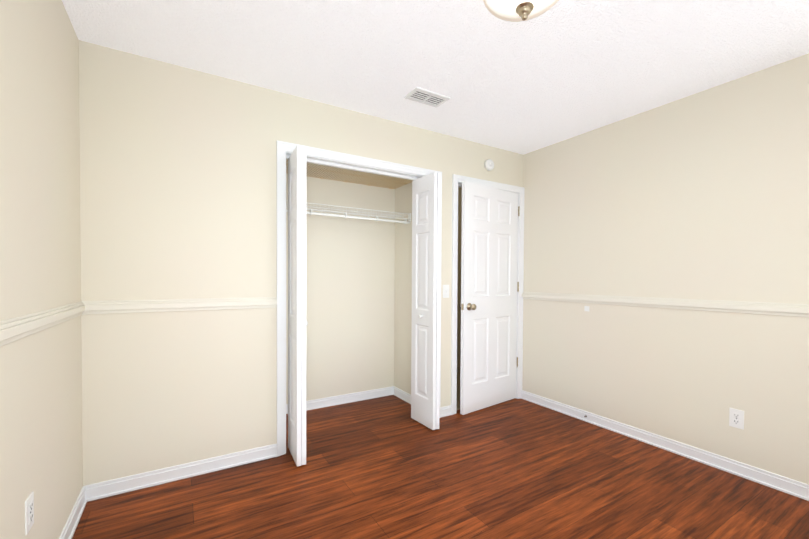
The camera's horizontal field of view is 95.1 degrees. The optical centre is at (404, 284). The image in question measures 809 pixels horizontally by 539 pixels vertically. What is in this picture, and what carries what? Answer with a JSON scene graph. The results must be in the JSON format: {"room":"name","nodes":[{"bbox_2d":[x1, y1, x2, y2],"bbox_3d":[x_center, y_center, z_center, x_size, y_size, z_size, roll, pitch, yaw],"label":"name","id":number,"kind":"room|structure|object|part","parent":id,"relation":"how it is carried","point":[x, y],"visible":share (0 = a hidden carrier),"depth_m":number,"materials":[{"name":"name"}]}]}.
{"room":"empty bedroom","nodes":[
{"label":"empty bedroom","id":0,"kind":"room"},
{"bbox_2d":[0,0,82,538],"bbox_3d":[-0.968,-0.033,0.626,0.110,2.440,3.270,0,1,-31],"label":"wall","id":1,"kind":"structure","parent":0,"point":[41,450],"depth_m":1.39,"materials":[{"name":"paint"}]},
{"bbox_2d":[25,491,33,534],"bbox_3d":[-1.286,0.784,1.271,0.008,0.114,0.070,0,1,-31],"label":"electrical outlet","id":2,"kind":"object","parent":1,"relation":"attached to","point":[29,512],"visible":1,"depth_m":1.26,"materials":[{"name":"white plastic"}]},
{"bbox_2d":[59,486,90,538],"bbox_3d":[-0.926,1.144,0.693,0.020,0.083,3.020,0,1,-31],"label":"baseboard","id":3,"kind":"structure","parent":1,"relation":"attached to","point":[68,531],"depth_m":1.80,"materials":[{"name":"white wood"}]},
{"bbox_2d":[79,40,522,485],"bbox_3d":[-0.294,-0.068,2.884,3.385,2.440,0.110,0,1,-31],"label":"wall","id":4,"kind":"structure","parent":0,"point":[177,182],"depth_m":2.21,"materials":[{"name":"paint"}]},
{"bbox_2d":[85,443,276,500],"bbox_3d":[-1.273,1.116,2.237,0.971,0.083,0.020,0,1,-31],"label":"baseboard","id":5,"kind":"structure","parent":4,"relation":"attached to","point":[103,489],"depth_m":2.19,"materials":[{"name":"white wood"}]},
{"bbox_2d":[288,145,301,466],"bbox_3d":[-0.730,0.140,2.453,0.028,2.010,0.306,0,1,-28],"label":"closet door","id":6,"kind":"structure","parent":4,"relation":"in","point":[294,292],"depth_m":2.37,"materials":[{"name":"white wood"}]},
{"bbox_2d":[301,146,307,464],"bbox_3d":[-0.679,0.140,2.482,0.058,2.010,0.306,0,1,-23],"label":"closet door","id":7,"kind":"structure","parent":4,"relation":"in","point":[303,404],"depth_m":2.34,"materials":[{"name":"white wood"}]},
{"bbox_2d":[286,155,417,179],"bbox_3d":[-0.302,-0.882,2.867,1.230,0.022,0.027,0,1,-31],"label":"track","id":8,"kind":"object","parent":4,"relation":"attached to","point":[319,162],"visible":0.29,"depth_m":2.82,"materials":[{"name":"white metal"}]},
{"bbox_2d":[286,152,422,177],"bbox_3d":[-0.305,0.119,2.881,1.274,2.065,0.109,0,1,-31],"label":"door frame","id":9,"kind":"structure","parent":4,"relation":"attached to","point":[356,165],"depth_m":2.80,"materials":[{"name":"white wood"}]},
{"bbox_2d":[276,140,441,456],"bbox_3d":[-0.272,0.099,2.826,1.360,2.108,0.019,0,1,-31],"label":"trim","id":10,"kind":"structure","parent":4,"relation":"attached to","point":[282,148],"depth_m":2.49,"materials":[{"name":"white wood"}]},
{"bbox_2d":[411,172,436,429],"bbox_3d":[0.143,0.135,3.009,0.058,2.010,0.306,0,1,-33],"label":"closet door","id":11,"kind":"structure","parent":4,"relation":"in","point":[424,292],"depth_m":2.99,"materials":[{"name":"white wood"}]},
{"bbox_2d":[436,173,440,428],"bbox_3d":[0.222,0.135,3.048,0.028,2.010,0.306,0,1,-17],"label":"closet door","id":12,"kind":"structure","parent":4,"relation":"in","point":[438,297],"depth_m":2.90,"materials":[{"name":"white wood"}]},
{"bbox_2d":[443,285,448,297],"bbox_3d":[0.364,0.061,3.211,0.070,0.114,0.020,0,1,-31],"label":"light switch","id":13,"kind":"object","parent":4,"relation":"attached to","point":[445,291],"visible":1,"depth_m":3.21,"materials":[{"name":"white plastic"}]},
{"bbox_2d":[451,174,524,414],"bbox_3d":[0.773,0.093,3.524,0.896,2.108,0.128,0,1,-31],"label":"door frame","id":14,"kind":"structure","parent":4,"relation":"attached to","point":[456,179],"depth_m":3.35,"materials":[{"name":"white wood"}]},
{"bbox_2d":[484,159,493,170],"bbox_3d":[0.792,-1.109,3.438,0.104,0.104,0.036,0,1,-31],"label":"smoke detector","id":15,"kind":"object","parent":4,"relation":"attached to","point":[489,164],"visible":0.98,"depth_m":3.42,"materials":[{"name":"white plastic"}]},
{"bbox_2d":[459,181,519,414],"bbox_3d":[0.815,0.123,3.470,0.791,2.033,0.173,0,1,-38],"label":"entry door","id":16,"kind":"structure","parent":4,"relation":"in","point":[489,265],"depth_m":3.42,"materials":[{"name":"white wood"}]},
{"bbox_3d":[0.558,0.197,3.272,0.066,0.066,0.173,0,1,-38],"label":"knob","id":17,"kind":"part","parent":16,"relation":"part of","materials":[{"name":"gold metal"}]},
{"bbox_3d":[1.134,0.026,3.683,0.022,1.600,0.013,0,1,-31],"label":"entry door hinges","id":18,"kind":"part","parent":16,"relation":"part of","materials":[{"name":"white metal"}]},
{"bbox_2d":[286,159,411,403],"bbox_3d":[-0.529,-0.075,3.244,1.541,2.440,0.750,0,1,-31],"label":"wall","id":19,"kind":"structure","parent":0,"point":[358,301],"depth_m":3.58,"materials":[{"name":"paint"}]},
{"bbox_2d":[286,200,410,223],"bbox_3d":[-0.582,-0.629,3.327,1.321,0.105,0.315,0,1,-31],"label":"closet shelf","id":20,"kind":"object","parent":19,"relation":"attached to","point":[345,215],"visible":0.83,"depth_m":3.32,"materials":[{"name":"white metal"}]},
{"bbox_2d":[286,386,410,413],"bbox_3d":[-0.506,1.104,3.217,1.321,0.083,0.640,0,1,-31],"label":"baseboard","id":21,"kind":"structure","parent":19,"relation":"attached to","point":[353,397],"depth_m":3.58,"materials":[{"name":"white wood"}]},
{"bbox_2d":[286,160,412,188],"bbox_3d":[-0.531,-0.967,3.240,1.321,0.032,0.504,0,1,-31],"label":"ceiling","id":22,"kind":"structure","parent":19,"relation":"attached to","point":[364,176],"depth_m":3.39,"materials":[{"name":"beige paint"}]},
{"bbox_2d":[62,0,808,154],"bbox_3d":[0.338,-1.292,1.833,3.605,0.050,4.020,0,1,-31],"label":"ceiling","id":23,"kind":"structure","parent":0,"point":[560,70],"depth_m":2.01,"materials":[{"name":"white paint"}]},
{"bbox_2d":[404,87,449,107],"bbox_3d":[0.156,-1.275,2.533,0.275,0.010,0.160,0,1,-31],"label":"ceiling vent","id":24,"kind":"object","parent":23,"relation":"in","point":[427,92],"visible":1,"depth_m":2.52,"materials":[{"name":"white metal"}]},
{"bbox_2d":[411,92,441,103],"bbox_3d":[0.156,-1.279,2.533,0.231,0.001,0.116,0,1,-31],"label":"vent duct","id":25,"kind":"object","parent":24,"relation":"attached to","point":[427,99],"visible":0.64,"depth_m":2.54,"materials":[{"name":"grey metal"}]},
{"bbox_2d":[483,0,558,21],"bbox_3d":[0.493,-1.173,1.518,0.358,0.176,0.358,0,1,-31],"label":"ceiling light","id":26,"kind":"object","parent":23,"relation":"attached to","point":[524,10],"depth_m":1.53,"materials":[{"name":"white glass"}]},
{"bbox_3d":[0.493,-1.184,1.518,0.358,0.102,0.358,0,1,-31],"label":"ceiling light shade","id":27,"kind":"part","parent":26,"relation":"part of","materials":[{"name":"white glass"}]},
{"bbox_2d":[72,395,808,538],"bbox_3d":[0.325,1.197,1.875,3.605,0.050,4.020,0,1,-31],"label":"floor","id":28,"kind":"structure","parent":0,"point":[386,467],"depth_m":2.08,"materials":[{"name":"brown wood"}]},
{"bbox_2d":[457,367,460,409],"bbox_3d":[0.452,1.127,4.265,1.183,0.012,1.544,0,1,-31],"label":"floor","id":29,"kind":"structure","parent":0,"point":[458,386],"depth_m":4.03,"materials":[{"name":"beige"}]},
{"bbox_2d":[457,187,461,367],"bbox_3d":[0.969,-0.091,4.651,0.110,2.440,1.601,0,1,-31],"label":"wall","id":30,"kind":"structure","parent":0,"point":[459,277],"depth_m":4.92,"materials":[{"name":"paint"}]},
{"bbox_2d":[522,53,808,484],"bbox_3d":[2.019,-0.049,2.441,0.110,2.440,3.270,0,1,-31],"label":"wall","id":31,"kind":"structure","parent":0,"point":[703,195],"depth_m":2.51,"materials":[{"name":"paint"}]},
{"bbox_2d":[521,390,808,500],"bbox_3d":[1.950,1.130,2.440,0.020,0.083,3.020,0,1,-31],"label":"baseboard","id":32,"kind":"structure","parent":31,"relation":"attached to","point":[775,481],"depth_m":2.51,"materials":[{"name":"white wood"}]},
{"bbox_2d":[729,408,743,429],"bbox_3d":[2.050,0.829,2.285,0.008,0.114,0.070,0,1,-31],"label":"electrical outlet","id":33,"kind":"object","parent":31,"relation":"attached to","point":[736,418],"visible":1,"depth_m":2.28,"materials":[{"name":"white plastic"}]},
{"bbox_3d":[1.346,-0.014,0.184,3.385,2.440,0.110,0,1,-31],"label":"wall","id":34,"kind":"structure","parent":0,"visible":0},
{"bbox_2d":[0,301,87,346],"bbox_3d":[-0.921,0.151,0.676,0.020,0.072,3.020,0,1,-31],"label":"trim","id":35,"kind":"structure","parent":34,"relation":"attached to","point":[15,328],"depth_m":1.31,"materials":[{"name":"paint"}]},
{"bbox_2d":[88,297,276,313],"bbox_3d":[-1.267,0.123,2.220,0.971,0.072,0.020,0,1,-31],"label":"trim","id":36,"kind":"structure","parent":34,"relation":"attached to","point":[158,305],"depth_m":2.18,"materials":[{"name":"paint"}]},
{"bbox_2d":[522,292,808,316],"bbox_3d":[1.956,0.136,2.423,0.020,0.072,3.020,0,1,-31],"label":"trim","id":37,"kind":"structure","parent":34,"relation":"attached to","point":[766,308],"depth_m":2.50,"materials":[{"name":"paint"}]}
]}

